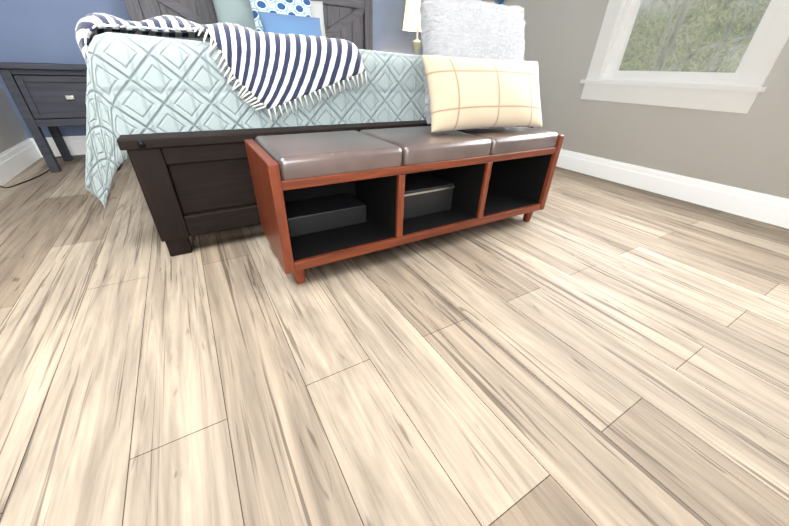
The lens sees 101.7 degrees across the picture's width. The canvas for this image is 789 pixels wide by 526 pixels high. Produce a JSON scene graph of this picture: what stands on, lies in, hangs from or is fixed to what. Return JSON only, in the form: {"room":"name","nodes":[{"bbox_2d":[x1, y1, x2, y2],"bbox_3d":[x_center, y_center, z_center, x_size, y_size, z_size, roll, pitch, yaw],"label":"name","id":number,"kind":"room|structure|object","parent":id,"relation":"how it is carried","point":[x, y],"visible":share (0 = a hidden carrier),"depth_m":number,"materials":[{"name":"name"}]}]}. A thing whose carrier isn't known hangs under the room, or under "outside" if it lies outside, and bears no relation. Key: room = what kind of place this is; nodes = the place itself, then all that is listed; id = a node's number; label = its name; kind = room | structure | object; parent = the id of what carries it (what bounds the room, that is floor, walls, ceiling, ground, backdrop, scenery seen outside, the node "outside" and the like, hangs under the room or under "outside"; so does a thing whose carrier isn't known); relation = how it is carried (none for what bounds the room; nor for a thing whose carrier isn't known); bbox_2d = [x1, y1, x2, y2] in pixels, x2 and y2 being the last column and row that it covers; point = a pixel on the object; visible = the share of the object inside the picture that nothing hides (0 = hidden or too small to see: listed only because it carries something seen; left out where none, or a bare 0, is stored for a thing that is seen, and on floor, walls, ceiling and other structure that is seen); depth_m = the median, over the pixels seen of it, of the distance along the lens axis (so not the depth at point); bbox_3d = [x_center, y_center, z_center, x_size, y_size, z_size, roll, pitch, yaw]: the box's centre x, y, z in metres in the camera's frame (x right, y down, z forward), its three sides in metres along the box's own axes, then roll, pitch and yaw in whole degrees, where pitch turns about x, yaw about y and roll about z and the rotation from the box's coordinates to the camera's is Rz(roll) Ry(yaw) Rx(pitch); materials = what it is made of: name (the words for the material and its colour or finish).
{"room":"bedroom","nodes":[
{"label":"bedroom","id":0,"kind":"room"},
{"bbox_2d":[0,84,28,152],"bbox_3d":[-1.647,-0.698,0.130,0.150,2.360,5.100,-16,35,-27],"label":"wall","id":1,"kind":"structure","parent":0,"point":[13,133],"depth_m":2.34,"materials":[{"name":"grey paint"}]},
{"bbox_2d":[0,138,42,185],"bbox_3d":[-1.609,0.230,0.736,0.016,0.148,5.100,-16,35,-27],"label":"baseboard","id":2,"kind":"structure","parent":1,"relation":"attached to","point":[16,160],"depth_m":2.28,"materials":[{"name":"white wood"}]},
{"bbox_2d":[0,0,422,137],"bbox_3d":[-1.255,-2.012,3.177,4.195,1.500,0.150,-16,35,-27],"label":"wall","id":3,"kind":"structure","parent":0,"point":[37,31],"depth_m":2.40,"materials":[{"name":"blue paint"}]},
{"bbox_2d":[32,135,85,156],"bbox_3d":[-1.231,-1.395,3.465,3.840,0.148,0.016,-16,35,-27],"label":"baseboard","id":4,"kind":"structure","parent":3,"relation":"attached to","point":[76,145],"depth_m":2.69,"materials":[{"name":"white wood"}]},
{"bbox_2d":[0,154,788,525],"bbox_3d":[0.057,-0.129,1.672,4.195,0.100,5.400,-16,35,-27],"label":"floor","id":5,"kind":"structure","parent":0,"point":[584,350],"depth_m":0.87,"materials":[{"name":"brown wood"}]},
{"bbox_2d":[0,62,86,172],"bbox_3d":[-2.294,-1.086,2.385,0.620,0.667,0.455,-16,35,-27],"label":"nightstand","id":6,"kind":"object","parent":5,"relation":"on","point":[51,97],"visible":0.67,"depth_m":2.13,"materials":[{"name":"grey paint"}]},
{"bbox_2d":[85,0,532,255],"bbox_3d":[-0.588,-1.380,2.300,2.491,1.360,2.341,-16,35,-27],"label":"bed","id":7,"kind":"object","parent":5,"relation":"on","point":[177,121],"visible":0.48,"depth_m":1.27,"materials":[{"name":"teal fabric"}]},
{"bbox_2d":[75,13,366,121],"bbox_3d":[-0.772,-0.828,1.485,1.140,0.480,0.628,-16,35,-27],"label":"throw","id":8,"kind":"object","parent":7,"relation":"on","point":[269,71],"visible":0.77,"depth_m":1.29,"materials":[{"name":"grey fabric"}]},
{"bbox_2d":[212,0,255,29],"bbox_3d":[-1.266,-2.046,2.730,0.460,0.440,0.164,-18,23,-30],"label":"pillow","id":9,"kind":"object","parent":7,"relation":"on","point":[238,12],"visible":0.21,"depth_m":2.62,"materials":[{"name":"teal fabric"}]},
{"bbox_2d":[249,0,311,31],"bbox_3d":[-0.941,-2.041,2.755,0.520,0.430,0.154,-14,19,-25],"label":"pillow","id":10,"kind":"object","parent":7,"relation":"on","point":[296,7],"visible":0.29,"depth_m":2.66,"materials":[{"name":"white fabric"}]},
{"bbox_2d":[257,11,321,35],"bbox_3d":[-0.846,-1.924,2.703,0.520,0.290,0.143,-17,16,-28],"label":"pillow","id":11,"kind":"object","parent":7,"relation":"on","point":[284,24],"visible":0.44,"depth_m":2.62,"materials":[{"name":"blue fabric"}]},
{"bbox_2d":[310,1,325,36],"bbox_3d":[-0.853,-2.162,2.946,0.460,0.440,0.164,-13,21,-23],"label":"pillow","id":12,"kind":"object","parent":7,"relation":"on","point":[316,9],"visible":0.04,"depth_m":2.94,"materials":[{"name":"grey fabric"}]},
{"bbox_2d":[244,126,564,283],"bbox_3d":[0.117,-0.354,1.498,1.380,0.468,0.410,-16,35,-27],"label":"bench","id":13,"kind":"object","parent":5,"relation":"on","point":[322,198],"visible":0.94,"depth_m":1.32,"materials":[{"name":"brown wood"}]},
{"bbox_2d":[420,0,525,123],"bbox_3d":[0.389,-0.936,1.515,0.608,0.507,0.205,-16,21,-27],"label":"pillow","id":14,"kind":"object","parent":13,"relation":"on","point":[478,29],"visible":0.5,"depth_m":1.37,"materials":[{"name":"fabric"}]},
{"bbox_2d":[422,55,541,131],"bbox_3d":[0.420,-0.755,1.439,0.640,0.300,0.144,-12,10,-23],"label":"pillow","id":15,"kind":"object","parent":13,"relation":"on","point":[470,93],"visible":0.98,"depth_m":1.36,"materials":[{"name":"beige fabric"}]},
{"bbox_3d":[0.279,-1.804,3.729,0.620,0.667,0.455,-16,35,-27],"label":"nightstand","id":16,"kind":"object","parent":5,"relation":"on","visible":0},
{"bbox_2d":[403,0,421,54],"bbox_3d":[0.240,-2.398,3.396,0.310,0.690,0.310,-16,35,-27],"label":"lamp","id":17,"kind":"object","parent":16,"relation":"on","point":[412,18],"visible":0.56,"depth_m":3.23,"materials":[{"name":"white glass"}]},
{"bbox_2d":[505,0,788,198],"bbox_3d":[1.833,-1.669,1.949,0.150,2.360,5.100,-16,35,-27],"label":"wall","id":18,"kind":"structure","parent":0,"point":[749,150],"depth_m":2.28,"materials":[{"name":"grey paint"}]},
{"bbox_2d":[481,0,506,4],"bbox_3d":[0.891,-2.621,3.053,0.020,0.580,0.580,-16,35,-27],"label":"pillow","id":19,"kind":"object","parent":18,"relation":"attached to","point":[500,2],"visible":0.02,"depth_m":2.99,"materials":[{"name":"blue fabric"}]},
{"bbox_2d":[556,149,788,228],"bbox_3d":[1.730,-0.701,2.481,0.016,0.148,5.100,-16,35,-27],"label":"baseboard","id":20,"kind":"structure","parent":18,"relation":"attached to","point":[774,210],"depth_m":2.15,"materials":[{"name":"white wood"}]},
{"bbox_2d":[580,0,788,113],"bbox_3d":[1.833,-1.803,1.817,0.205,1.635,1.070,-16,35,-27],"label":"window","id":21,"kind":"structure","parent":18,"relation":"in","point":[702,90],"depth_m":2.06,"materials":[{"name":"white wood"}]},
{"label":"outside","id":22,"kind":"structure","parent":0,"visible":0},
{"bbox_2d":[619,0,770,72],"bbox_3d":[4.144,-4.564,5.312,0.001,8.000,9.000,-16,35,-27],"label":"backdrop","id":23,"kind":"structure","parent":22,"point":[640,51],"depth_m":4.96,"materials":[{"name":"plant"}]},
{"bbox_3d":[-2.310,-0.642,1.606,0.009,0.115,0.072,-16,35,-27],"label":"electrical outlet","id":24,"kind":"object","parent":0,"visible":0},
{"bbox_2d":[0,157,60,187],"bbox_3d":[-2.507,-0.763,2.144,0.193,0.347,1.129,-16,35,-27],"label":"power cord","id":25,"kind":"object","parent":24,"relation":"attached to","point":[29,179],"visible":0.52,"depth_m":2.11,"materials":[{"name":"black"}]},
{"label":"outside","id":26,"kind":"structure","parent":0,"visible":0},
{"bbox_2d":[651,0,760,71],"bbox_3d":[3.569,-3.567,4.396,1.617,8.202,5.030,-16,35,-27],"label":"tree","id":27,"kind":"object","parent":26,"point":[669,45],"depth_m":3.87,"materials":[{"name":"green plant"}]}
]}

